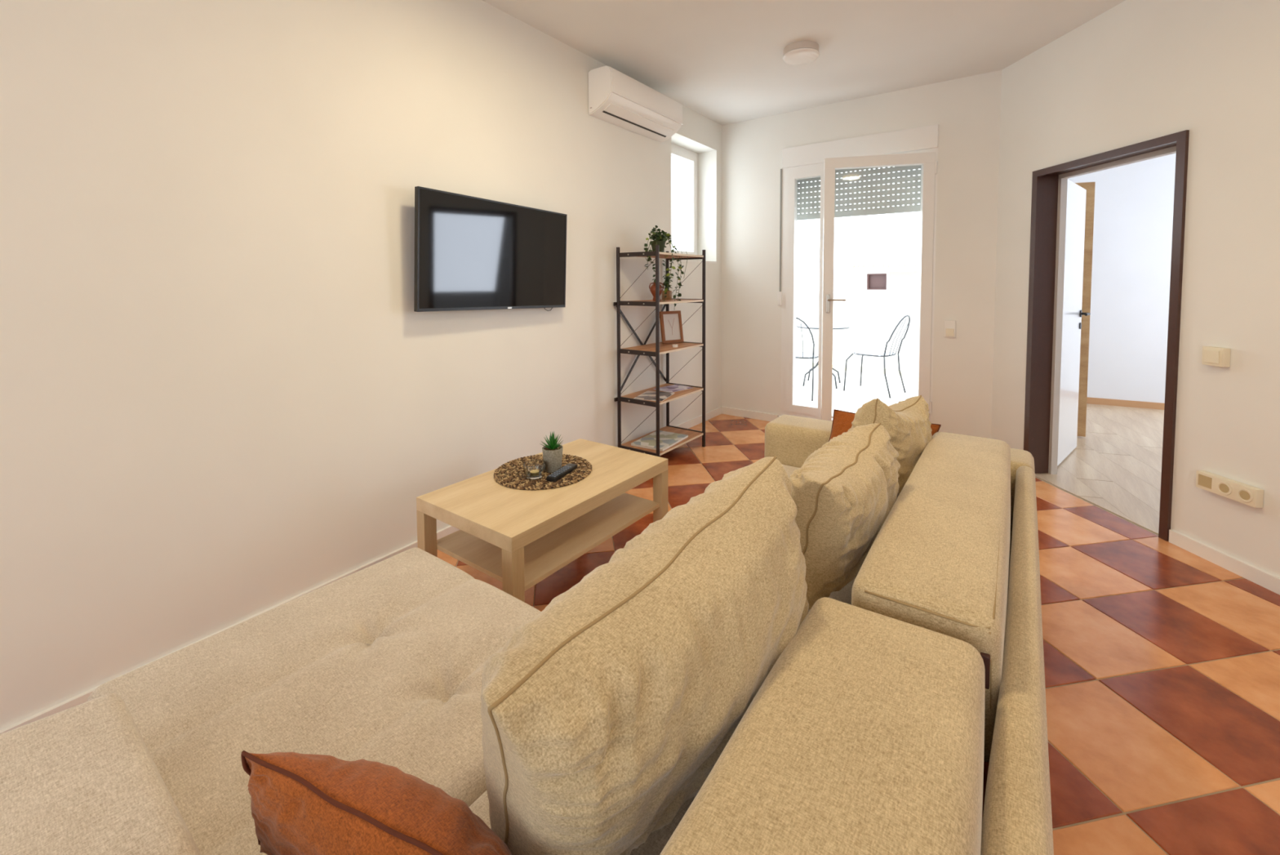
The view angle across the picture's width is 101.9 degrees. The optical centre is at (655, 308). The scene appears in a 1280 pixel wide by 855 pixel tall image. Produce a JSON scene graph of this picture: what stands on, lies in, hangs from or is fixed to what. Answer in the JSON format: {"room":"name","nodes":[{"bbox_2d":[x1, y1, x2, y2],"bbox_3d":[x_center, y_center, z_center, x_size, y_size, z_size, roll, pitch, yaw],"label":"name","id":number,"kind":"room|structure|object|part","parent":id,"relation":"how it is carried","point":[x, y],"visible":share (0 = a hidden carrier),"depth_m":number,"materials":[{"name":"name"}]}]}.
{"room":"living room","nodes":[
{"label":"living room","id":0,"kind":"room"},
{"bbox_2d":[0,0,722,729],"bbox_3d":[-1.525,-0.196,1.987,0.405,2.728,7.907,2,3,35],"label":"wall","id":1,"kind":"structure","parent":0,"point":[225,397],"depth_m":1.91,"materials":[{"name":"paint"}]},
{"bbox_2d":[0,406,721,733],"bbox_3d":[-1.483,1.145,1.844,0.071,0.064,7.608,2,3,34],"label":"baseboard","id":2,"kind":"structure","parent":1,"relation":"attached to","point":[82,697],"depth_m":1.99,"materials":[{"name":"white"}]},
{"bbox_2d":[413,186,567,311],"bbox_3d":[-0.829,-0.265,2.742,0.087,0.598,0.982,2,3,33],"label":"television","id":3,"kind":"object","parent":1,"relation":"attached to","point":[472,253],"visible":1,"depth_m":2.62,"materials":[{"name":"black plastic"}]},
{"bbox_2d":[588,66,683,142],"bbox_3d":[-0.110,-1.411,3.646,0.206,0.280,0.842,2,3,35],"label":"air conditioner","id":4,"kind":"object","parent":1,"relation":"attached to","point":[615,98],"visible":1,"depth_m":3.49,"materials":[{"name":"white plastic"}]},
{"bbox_2d":[671,142,716,263],"bbox_3d":[0.245,-0.923,4.579,0.264,1.040,0.760,2,3,35],"label":"window","id":5,"kind":"structure","parent":1,"relation":"in","point":[677,152],"depth_m":4.86,"materials":[{"name":"white plastic"}]},
{"bbox_3d":[0.171,-0.933,4.631,0.062,0.955,0.690,2,3,35],"label":"sash","id":6,"kind":"part","parent":5,"relation":"part of","materials":[{"name":"white plastic"}]},
{"bbox_3d":[0.162,-0.933,4.637,0.060,1.025,0.760,2,3,35],"label":"frame","id":7,"kind":"part","parent":5,"relation":"part of","materials":[{"name":"white plastic"}]},
{"bbox_3d":[0.272,-0.411,4.587,0.204,0.017,0.760,2,3,35],"label":"sill","id":8,"kind":"part","parent":5,"relation":"part of","materials":[{"name":"white plastic"}]},
{"bbox_2d":[481,0,1125,125],"bbox_3d":[1.671,-1.632,1.186,6.660,0.200,10.800,2,3,35],"label":"ceiling","id":9,"kind":"structure","parent":0,"point":[722,60],"depth_m":3.16,"materials":[{"name":"paint"}]},
{"bbox_2d":[782,40,819,65],"bbox_3d":[0.919,-1.599,3.270,0.226,0.068,0.226,2,3,35],"label":"ceiling lamp","id":10,"kind":"object","parent":9,"relation":"attached to","point":[802,52],"visible":1,"depth_m":3.21,"materials":[{"name":"beige plastic"}]},
{"bbox_2d":[795,292,918,371],"bbox_3d":[2.096,0.412,7.900,5.020,1.300,0.160,2,3,35],"label":"wall","id":11,"kind":"structure","parent":0,"point":[872,318],"depth_m":7.21,"materials":[{"name":"white paint"}]},
{"bbox_2d":[795,360,916,377],"bbox_3d":[2.044,0.831,7.845,5.020,0.070,0.025,2,3,35],"label":"trim","id":12,"kind":"structure","parent":11,"relation":"attached to","point":[852,368],"depth_m":7.20,"materials":[{"name":"beige"}]},
{"bbox_2d":[436,365,1279,854],"bbox_3d":[0.648,1.254,2.156,9.300,0.201,10.960,2,3,35],"label":"floor","id":13,"kind":"structure","parent":0,"point":[1162,660],"depth_m":1.79,"materials":[{"name":"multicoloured tile"}]},
{"bbox_2d":[0,414,1053,854],"bbox_3d":[0.063,0.884,1.429,1.618,0.615,2.628,2,3,35],"label":"sofa","id":14,"kind":"object","parent":13,"relation":"on","point":[384,661],"visible":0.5,"depth_m":0.96,"materials":[{"name":"beige fabric"}]},
{"bbox_3d":[-0.488,0.927,0.408,1.321,0.577,0.315,2,3,35],"label":"armrest","id":15,"kind":"part","parent":14,"relation":"part of","materials":[{"name":"beige fabric"}]},
{"bbox_3d":[-0.620,0.886,1.120,0.852,0.248,0.732,2,3,35],"label":"chaise mattress","id":16,"kind":"part","parent":14,"relation":"part of","materials":[{"name":"beige fabric"}]},
{"bbox_2d":[240,750,511,854],"bbox_3d":[-0.340,0.674,0.654,0.470,0.179,0.134,1,3,16],"label":"throw cushion","id":17,"kind":"object","parent":14,"relation":"on","point":[301,803],"visible":1,"depth_m":0.63,"materials":[{"name":"orange fabric"}]},
{"bbox_3d":[-0.003,0.906,0.688,0.664,0.247,0.731,2,3,35],"label":"corner seat","id":18,"kind":"part","parent":14,"relation":"part of","materials":[{"name":"beige fabric"}]},
{"bbox_2d":[480,455,808,854],"bbox_3d":[0.021,0.533,0.842,0.677,0.439,0.310,-3,4,-45],"label":"sofa cushion","id":19,"kind":"object","parent":14,"relation":"on","point":[609,709],"visible":0.87,"depth_m":0.67,"materials":[{"name":"beige fabric"}]},
{"bbox_2d":[659,596,985,854],"bbox_3d":[0.200,0.660,0.592,0.298,0.242,0.797,2,3,35],"label":"cushion","id":20,"kind":"object","parent":14,"relation":"on","point":[865,734],"visible":1,"depth_m":0.63,"materials":[{"name":"beige fabric"}]},
{"bbox_3d":[0.479,0.856,1.617,0.950,0.253,1.364,2,3,35],"label":"seat mattress","id":21,"kind":"part","parent":14,"relation":"part of","materials":[{"name":"beige fabric"}]},
{"bbox_2d":[788,422,900,609],"bbox_3d":[0.494,0.511,1.378,0.249,0.367,0.548,2,4,41],"label":"sofa cushion","id":22,"kind":"object","parent":14,"relation":"on","point":[843,493],"visible":0.74,"depth_m":1.19,"materials":[{"name":"beige fabric"}]},
{"bbox_2d":[828,408,941,441],"bbox_3d":[0.897,0.553,2.088,0.436,0.230,0.107,2,3,33],"label":"throw cushion","id":23,"kind":"object","parent":14,"relation":"on","point":[842,420],"visible":0.16,"depth_m":2.17,"materials":[{"name":"orange fabric"}]},
{"bbox_2d":[848,395,933,494],"bbox_3d":[0.834,0.485,1.868,0.279,0.365,0.373,2,3,35],"label":"sofa cushion","id":24,"kind":"object","parent":14,"relation":"on","point":[907,423],"visible":0.46,"depth_m":1.78,"materials":[{"name":"beige fabric"}]},
{"bbox_3d":[0.988,0.828,2.232,1.031,0.582,0.237,2,3,35],"label":"armrest","id":25,"kind":"part","parent":14,"relation":"part of","materials":[{"name":"beige fabric"}]},
{"bbox_2d":[851,431,1010,761],"bbox_3d":[0.808,0.608,1.407,0.266,0.262,1.230,2,3,35],"label":"cushion","id":26,"kind":"object","parent":14,"relation":"on","point":[939,561],"visible":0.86,"depth_m":1.06,"materials":[{"name":"beige fabric"}]},
{"bbox_3d":[0.706,0.888,1.015,0.074,0.586,2.086,2,4,35],"label":"panel","id":27,"kind":"part","parent":14,"relation":"part of","materials":[{"name":"beige fabric"}]},
{"bbox_2d":[416,438,668,602],"bbox_3d":[-0.423,0.931,2.192,0.550,0.450,0.900,2,3,35],"label":"coffee table","id":28,"kind":"object","parent":13,"relation":"on","point":[518,538],"visible":0.7,"depth_m":1.97,"materials":[{"name":"brown wood"}]},
{"bbox_3d":[-0.872,0.968,1.990,0.050,0.400,0.050,2,3,35],"label":"leg","id":29,"kind":"part","parent":28,"relation":"part of","materials":[{"name":"brown wood"}]},
{"bbox_3d":[-0.463,0.980,1.703,0.050,0.400,0.050,2,3,35],"label":"leg","id":30,"kind":"part","parent":28,"relation":"part of","materials":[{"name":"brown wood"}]},
{"bbox_2d":[493,453,592,489],"bbox_3d":[-0.479,0.698,2.236,0.416,0.012,0.414,-1,3,-11],"label":"placemat","id":31,"kind":"object","parent":28,"relation":"on","point":[519,481],"visible":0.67,"depth_m":2.17,"materials":[{"name":"wicker"}]},
{"bbox_2d":[523,459,545,479],"bbox_3d":[-0.499,0.668,2.147,0.090,0.056,0.090,2,3,35],"label":"candle holder","id":32,"kind":"object","parent":31,"relation":"on","point":[532,468],"visible":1,"depth_m":2.12,"materials":[{"name":"clear glass"}]},
{"bbox_2d":[539,431,563,472],"bbox_3d":[-0.438,0.610,2.222,0.107,0.166,0.103,2,3,35],"label":"potted succulent","id":33,"kind":"object","parent":31,"relation":"on","point":[553,451],"visible":0.99,"depth_m":2.19,"materials":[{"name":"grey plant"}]},
{"bbox_2d":[542,444,563,472],"bbox_3d":[-0.438,0.644,2.222,0.088,0.097,0.088,2,3,35],"label":"pot","id":34,"kind":"object","parent":33,"relation":"attached to","point":[552,454],"depth_m":2.19,"materials":[{"name":"white concrete"}]},
{"bbox_2d":[546,462,577,481],"bbox_3d":[-0.389,0.685,2.172,0.042,0.019,0.172,1,3,23],"label":"remote control","id":35,"kind":"object","parent":31,"relation":"on","point":[557,474],"visible":1,"depth_m":2.15,"materials":[{"name":"black plastic"}]},
{"bbox_2d":[436,493,659,590],"bbox_3d":[-0.423,0.907,2.191,0.526,0.017,0.799,2,3,35],"label":"shelf","id":36,"kind":"object","parent":28,"relation":"attached to","point":[547,554],"depth_m":2.01,"materials":[{"name":"brown wood"}]},
{"bbox_3d":[0.026,0.944,2.397,0.050,0.400,0.050,2,3,35],"label":"leg","id":37,"kind":"part","parent":28,"relation":"part of","materials":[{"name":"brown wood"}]},
{"bbox_2d":[613,244,705,456],"bbox_3d":[0.050,0.321,3.791,0.364,1.505,0.658,2,3,35],"label":"shelving rack","id":38,"kind":"object","parent":13,"relation":"on","point":[655,349],"visible":0.91,"depth_m":3.66,"materials":[{"name":"brown metal"}]},
{"bbox_3d":[-0.255,0.330,3.640,0.025,1.505,0.025,2,3,35],"label":"post","id":39,"kind":"part","parent":38,"relation":"part of","materials":[{"name":"brown metal"}]},
{"bbox_3d":[-0.121,-0.364,3.510,0.312,0.030,0.012,2,3,35],"label":"rail","id":40,"kind":"part","parent":38,"relation":"part of","materials":[{"name":"brown metal"}]},
{"bbox_3d":[-0.120,-0.031,3.526,0.312,0.030,0.012,2,3,35],"label":"rail","id":41,"kind":"part","parent":38,"relation":"part of","materials":[{"name":"brown metal"}]},
{"bbox_3d":[-0.119,0.303,3.543,0.312,0.030,0.012,2,3,35],"label":"rail","id":42,"kind":"part","parent":38,"relation":"part of","materials":[{"name":"brown metal"}]},
{"bbox_3d":[-0.118,0.642,3.560,0.312,0.030,0.012,2,3,35],"label":"rail","id":43,"kind":"part","parent":38,"relation":"part of","materials":[{"name":"brown metal"}]},
{"bbox_3d":[-0.117,0.988,3.577,0.312,0.030,0.012,2,3,35],"label":"rail","id":44,"kind":"part","parent":38,"relation":"part of","materials":[{"name":"brown metal"}]},
{"bbox_2d":[633,391,674,401],"bbox_3d":[-0.004,0.622,3.679,0.212,0.005,0.272,1,3,21],"label":"magazine","id":45,"kind":"object","parent":38,"relation":"on","point":[647,395],"visible":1,"depth_m":3.65,"materials":[{"name":"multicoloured paper"}]},
{"bbox_2d":[648,281,664,301],"bbox_3d":[0.010,-0.118,3.648,0.094,0.138,0.094,2,3,35],"label":"vase","id":46,"kind":"object","parent":38,"relation":"on","point":[652,289],"visible":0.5,"depth_m":3.63,"materials":[{"name":"brown ceramic"}]},
{"bbox_3d":[0.017,0.338,3.449,0.025,1.505,0.025,2,3,35],"label":"post","id":47,"kind":"part","parent":38,"relation":"part of","materials":[{"name":"brown metal"}]},
{"bbox_2d":[631,430,688,451],"bbox_3d":[0.038,0.959,3.771,0.262,0.015,0.382,1,3,31],"label":"magazine","id":48,"kind":"object","parent":38,"relation":"on","point":[667,439],"visible":0.86,"depth_m":3.74,"materials":[{"name":"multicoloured paper"}]},
{"bbox_2d":[644,225,687,307],"bbox_3d":[0.072,-0.287,3.621,0.266,0.603,0.312,0,3,13],"label":"trailing plant","id":49,"kind":"object","parent":38,"relation":"on","point":[660,239],"visible":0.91,"depth_m":3.64,"materials":[{"name":"green plant"}]},
{"bbox_3d":[0.022,-0.430,3.703,0.116,0.090,0.116,2,3,35],"label":"pot","id":50,"kind":"part","parent":49,"relation":"part of","materials":[{"name":"green"}]},
{"bbox_3d":[0.046,-0.274,3.664,0.111,0.490,0.061,2,3,35],"label":"stem","id":51,"kind":"part","parent":49,"relation":"part of","materials":[{"name":"green plant"}]},
{"bbox_3d":[0.065,-0.322,3.627,0.182,0.391,0.092,2,3,35],"label":"stem","id":52,"kind":"part","parent":49,"relation":"part of","materials":[{"name":"green plant"}]},
{"bbox_2d":[662,290,671,299],"bbox_3d":[0.090,-0.100,3.972,0.076,0.068,0.076,2,3,35],"label":"pot","id":53,"kind":"object","parent":38,"relation":"on","point":[668,295],"depth_m":3.94,"materials":[{"name":"brown ceramic"}]},
{"bbox_2d":[662,266,672,299],"bbox_3d":[0.094,-0.193,3.968,0.083,0.254,0.076,0,3,0],"label":"sprig","id":54,"kind":"object","parent":38,"relation":"on","point":[668,295],"visible":0.66,"depth_m":3.95,"materials":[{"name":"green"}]},
{"bbox_3d":[0.100,0.303,4.143,0.025,1.505,0.025,2,3,35],"label":"post","id":55,"kind":"part","parent":38,"relation":"part of","materials":[{"name":"brown metal"}]},
{"bbox_2d":[659,310,684,343],"bbox_3d":[0.127,0.145,4.000,0.196,0.244,0.056,-2,4,-35],"label":"picture frame","id":56,"kind":"object","parent":38,"relation":"on","point":[671,326],"visible":0.94,"depth_m":4.00,"materials":[{"name":"brown wood"}]},
{"bbox_2d":[662,313,680,340],"bbox_3d":[0.127,0.145,4.000,0.152,0.199,0.036,-2,4,-35],"label":"print","id":57,"kind":"object","parent":56,"relation":"attached to","point":[671,322],"depth_m":4.00,"materials":[{"name":"white paper"}]},
{"bbox_2d":[653,384,693,392],"bbox_3d":[0.141,0.609,3.937,0.252,0.004,0.182,-3,4,-43],"label":"magazine","id":58,"kind":"object","parent":38,"relation":"on","point":[674,388],"visible":1,"depth_m":3.93,"materials":[{"name":"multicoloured paper"}]},
{"bbox_3d":[0.233,-0.390,4.013,0.312,0.030,0.012,2,3,35],"label":"rail","id":59,"kind":"part","parent":38,"relation":"part of","materials":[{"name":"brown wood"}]},
{"bbox_3d":[0.237,0.616,4.063,0.312,0.030,0.012,2,3,35],"label":"rail","id":60,"kind":"part","parent":38,"relation":"part of","materials":[{"name":"brown metal"}]},
{"bbox_3d":[0.238,0.961,4.080,0.312,0.030,0.012,2,3,35],"label":"rail","id":61,"kind":"part","parent":38,"relation":"part of","materials":[{"name":"brown metal"}]},
{"bbox_3d":[0.234,-0.057,4.029,0.312,0.030,0.012,2,3,35],"label":"rail","id":62,"kind":"part","parent":38,"relation":"part of","materials":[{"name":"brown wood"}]},
{"bbox_3d":[0.371,0.312,3.952,0.025,1.505,0.025,2,3,35],"label":"post","id":63,"kind":"part","parent":38,"relation":"part of","materials":[{"name":"brown metal"}]},
{"bbox_2d":[795,317,818,400],"bbox_3d":[1.602,0.522,5.768,0.426,0.900,0.626,1,3,30],"label":"garden chair","id":64,"kind":"object","parent":13,"relation":"on","point":[798,354],"visible":0.48,"depth_m":5.54,"materials":[{"name":"grey metal"}]},
{"bbox_3d":[1.566,0.347,5.523,0.013,0.391,0.153,1,3,27],"label":"rod","id":65,"kind":"part","parent":64,"relation":"part of","materials":[{"name":"grey metal"}]},
{"bbox_3d":[1.489,0.312,5.565,0.417,0.460,0.181,1,3,30],"label":"frame","id":66,"kind":"part","parent":64,"relation":"part of","materials":[{"name":"grey metal"}]},
{"bbox_3d":[1.627,0.524,5.812,0.394,0.005,0.407,2,3,35],"label":"seat","id":67,"kind":"part","parent":64,"relation":"part of","materials":[{"name":"grey"}]},
{"bbox_3d":[1.680,0.763,5.527,0.018,0.443,0.098,1,3,19],"label":"leg","id":68,"kind":"part","parent":64,"relation":"part of","materials":[{"name":"grey metal"}]},
{"bbox_2d":[795,324,849,388],"bbox_3d":[2.049,0.577,6.362,0.620,0.728,0.620,2,3,35],"label":"bistro table","id":69,"kind":"object","parent":13,"relation":"on","point":[835,326],"visible":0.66,"depth_m":6.28,"materials":[{"name":"grey metal"}]},
{"bbox_3d":[1.908,0.591,6.312,0.157,0.707,0.216,2,3,35],"label":"leg","id":70,"kind":"part","parent":69,"relation":"part of","materials":[{"name":"grey metal"}]},
{"bbox_3d":[2.100,0.594,6.222,0.020,0.707,0.259,-1,3,-20],"label":"leg","id":71,"kind":"part","parent":69,"relation":"part of","materials":[{"name":"grey metal"}]},
{"bbox_3d":[2.190,0.584,6.413,0.260,0.707,0.020,-1,3,-20],"label":"leg","id":72,"kind":"part","parent":69,"relation":"part of","materials":[{"name":"grey metal"}]},
{"bbox_2d":[843,315,910,398],"bbox_3d":[2.544,0.512,5.899,0.426,0.901,0.626,-3,4,-43],"label":"garden chair","id":73,"kind":"object","parent":13,"relation":"on","point":[864,353],"visible":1,"depth_m":5.85,"materials":[{"name":"grey metal"}]},
{"bbox_3d":[2.228,0.735,5.976,0.107,0.446,0.019,1,3,25],"label":"leg","id":74,"kind":"part","parent":73,"relation":"part of","materials":[{"name":"grey metal"}]},
{"bbox_3d":[2.502,0.722,6.231,0.019,0.446,0.107,-1,3,-20],"label":"leg","id":75,"kind":"part","parent":73,"relation":"part of","materials":[{"name":"grey metal"}]},
{"bbox_3d":[2.510,0.515,5.936,0.370,0.005,0.400,-3,4,-43],"label":"seat","id":76,"kind":"part","parent":73,"relation":"part of","materials":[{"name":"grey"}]},
{"bbox_3d":[2.525,0.754,5.647,0.018,0.443,0.097,-2,3,-32],"label":"leg","id":77,"kind":"part","parent":73,"relation":"part of","materials":[{"name":"grey metal"}]},
{"bbox_3d":[2.629,0.337,5.667,0.014,0.391,0.153,-3,4,-39],"label":"rod","id":78,"kind":"part","parent":73,"relation":"part of","materials":[{"name":"grey metal"}]},
{"bbox_3d":[2.694,0.300,5.725,0.416,0.460,0.181,-3,4,-43],"label":"frame","id":79,"kind":"part","parent":73,"relation":"part of","materials":[{"name":"grey metal"}]},
{"bbox_3d":[2.694,0.318,5.726,0.008,0.422,0.152,-3,4,-43],"label":"rod","id":80,"kind":"part","parent":73,"relation":"part of","materials":[{"name":"grey metal"}]},
{"bbox_3d":[2.808,0.740,5.910,0.098,0.443,0.019,2,4,36],"label":"leg","id":81,"kind":"part","parent":73,"relation":"part of","materials":[{"name":"grey metal"}]},
{"bbox_3d":[2.759,0.330,5.787,0.152,0.391,0.014,3,4,44],"label":"rod","id":82,"kind":"part","parent":73,"relation":"part of","materials":[{"name":"grey metal"}]},
{"bbox_2d":[721,70,1001,438],"bbox_3d":[1.671,-0.328,4.410,2.300,2.728,0.340,2,3,35],"label":"wall","id":83,"kind":"structure","parent":0,"point":[966,111],"depth_m":3.94,"materials":[{"name":"paint"}]},
{"bbox_2d":[721,406,777,421],"bbox_3d":[0.874,0.986,4.823,0.561,0.068,0.014,2,3,35],"label":"baseboard","id":84,"kind":"structure","parent":83,"relation":"attached to","point":[727,411],"depth_m":4.82,"materials":[{"name":"white"}]},
{"bbox_2d":[777,168,782,305],"bbox_3d":[1.102,-0.623,4.571,0.038,1.195,0.025,2,3,35],"label":"strap","id":85,"kind":"object","parent":83,"relation":"attached to","point":[779,293],"visible":1,"depth_m":4.58,"materials":[{"name":"grey fabric"}]},
{"bbox_2d":[778,124,938,422],"bbox_3d":[1.608,-0.166,4.254,1.215,2.420,0.680,2,3,35],"label":"door","id":86,"kind":"structure","parent":83,"relation":"in","point":[917,146],"depth_m":4.08,"materials":[{"name":"white plastic"}]},
{"bbox_3d":[1.316,-0.131,4.484,0.355,2.100,0.064,2,3,35],"label":"fixed sash","id":87,"kind":"part","parent":86,"relation":"part of","materials":[{"name":"white plastic"}]},
{"bbox_3d":[1.400,-0.033,4.026,0.150,0.140,0.057,2,3,35],"label":"handle","id":88,"kind":"part","parent":86,"relation":"part of","materials":[{"name":"silver metal"}]},
{"bbox_3d":[1.710,-0.097,4.025,0.782,2.135,0.066,0,3,14],"label":"open sash","id":89,"kind":"part","parent":86,"relation":"part of","materials":[{"name":"glass"}]},
{"bbox_2d":[796,164,921,220],"bbox_3d":[1.726,-0.156,4.411,1.202,2.265,0.040,2,3,35],"label":"roller shutter","id":90,"kind":"object","parent":83,"relation":"attached to","point":[894,174],"visible":0.52,"depth_m":4.33,"materials":[{"name":"grey metal"}]},
{"bbox_3d":[1.724,-0.805,4.378,1.190,0.055,0.018,2,3,35],"label":"rail","id":91,"kind":"part","parent":90,"relation":"part of","materials":[{"name":"grey metal"}]},
{"bbox_2d":[944,320,955,337],"bbox_3d":[2.186,0.153,3.846,0.072,0.124,0.027,2,3,35],"label":"light switch","id":92,"kind":"object","parent":83,"relation":"attached to","point":[949,325],"visible":1,"depth_m":3.84,"materials":[{"name":"white plastic"}]},
{"bbox_2d":[1067,153,1176,403],"bbox_3d":[5.576,-0.362,4.827,4.276,2.728,0.264,1,3,27],"label":"wall","id":93,"kind":"structure","parent":0,"point":[1134,202],"depth_m":5.14,"materials":[{"name":"paint"}]},
{"bbox_2d":[1086,396,1164,409],"bbox_3d":[5.530,0.973,4.780,3.683,0.065,0.015,1,3,27],"label":"baseboard","id":94,"kind":"structure","parent":93,"relation":"attached to","point":[1150,405],"depth_m":5.20,"materials":[{"name":"brown wood"}]},
{"bbox_2d":[991,0,1279,577],"bbox_3d":[2.639,-0.182,1.415,0.170,2.728,4.550,0,3,-3],"label":"wall","id":95,"kind":"structure","parent":0,"point":[1138,71],"depth_m":2.38,"materials":[{"name":"paint"}]},
{"bbox_2d":[1023,129,1189,541],"bbox_3d":[2.667,0.111,3.238,0.555,1.961,1.581,1,3,21],"label":"door","id":96,"kind":"structure","parent":95,"relation":"in","point":[1058,204],"depth_m":3.34,"materials":[{"name":"brown paint"}]},
{"bbox_3d":[3.088,0.086,3.813,0.151,0.140,0.160,-3,4,-42],"label":"handle","id":97,"kind":"part","parent":96,"relation":"part of","materials":[{"name":"black plastic"}]},
{"bbox_2d":[1201,346,1231,367],"bbox_3d":[2.482,0.214,2.298,0.040,0.082,0.083,0,3,-3],"label":"light switch","id":98,"kind":"object","parent":95,"relation":"attached to","point":[1211,355],"visible":1,"depth_m":2.28,"materials":[{"name":"beige plastic"}]},
{"bbox_2d":[1168,528,1279,594],"bbox_3d":[2.588,1.179,0.882,0.014,0.062,3.260,0,3,-3],"label":"baseboard","id":99,"kind":"structure","parent":95,"relation":"attached to","point":[1257,575],"depth_m":2.26,"materials":[{"name":"white"}]},
{"bbox_2d":[1195,470,1263,507],"bbox_3d":[2.489,0.782,2.255,0.038,0.076,0.226,0,3,-3],"label":"strip","id":100,"kind":"object","parent":95,"relation":"attached to","point":[1244,493],"visible":1,"depth_m":2.23,"materials":[{"name":"beige plastic"}]},
{"bbox_2d":[1216,481,1231,494],"bbox_3d":[2.471,0.782,2.254,0.002,0.056,0.056,0,3,-3],"label":"outlet","id":101,"kind":"object","parent":100,"relation":"attached to","point":[1222,487],"depth_m":2.25,"materials":[{"name":"beige plastic"}]},
{"bbox_2d":[1236,488,1253,502],"bbox_3d":[2.476,0.786,2.179,0.002,0.056,0.056,0,3,-3],"label":"outlet","id":102,"kind":"object","parent":100,"relation":"attached to","point":[1243,495],"depth_m":2.18,"materials":[{"name":"beige plastic"}]},
{"bbox_3d":[3.208,-0.353,4.803,0.320,2.728,2.073,2,3,35],"label":"wall","id":103,"kind":"structure","parent":0,"visible":0},
{"bbox_2d":[1075,182,1095,436],"bbox_3d":[3.232,0.017,4.215,0.482,2.023,0.040,1,3,20],"label":"door","id":104,"kind":"structure","parent":103,"relation":"in","point":[1089,187],"depth_m":4.12,"materials":[{"name":"brown wood"}]},
{"label":"outside","id":105,"kind":"structure","parent":0,"visible":0},
{"bbox_2d":[795,257,919,293],"bbox_3d":[5.938,1.159,14.720,11.500,5.102,1.037,2,3,35],"label":"house","id":106,"kind":"structure","parent":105,"point":[884,275],"depth_m":14.28,"materials":[{"name":"white paint"}]},
{"bbox_3d":[6.119,-0.725,14.250,0.520,0.450,0.020,2,3,35],"label":"pane","id":107,"kind":"part","parent":106,"relation":"part of","materials":[{"name":"red"}]}
]}

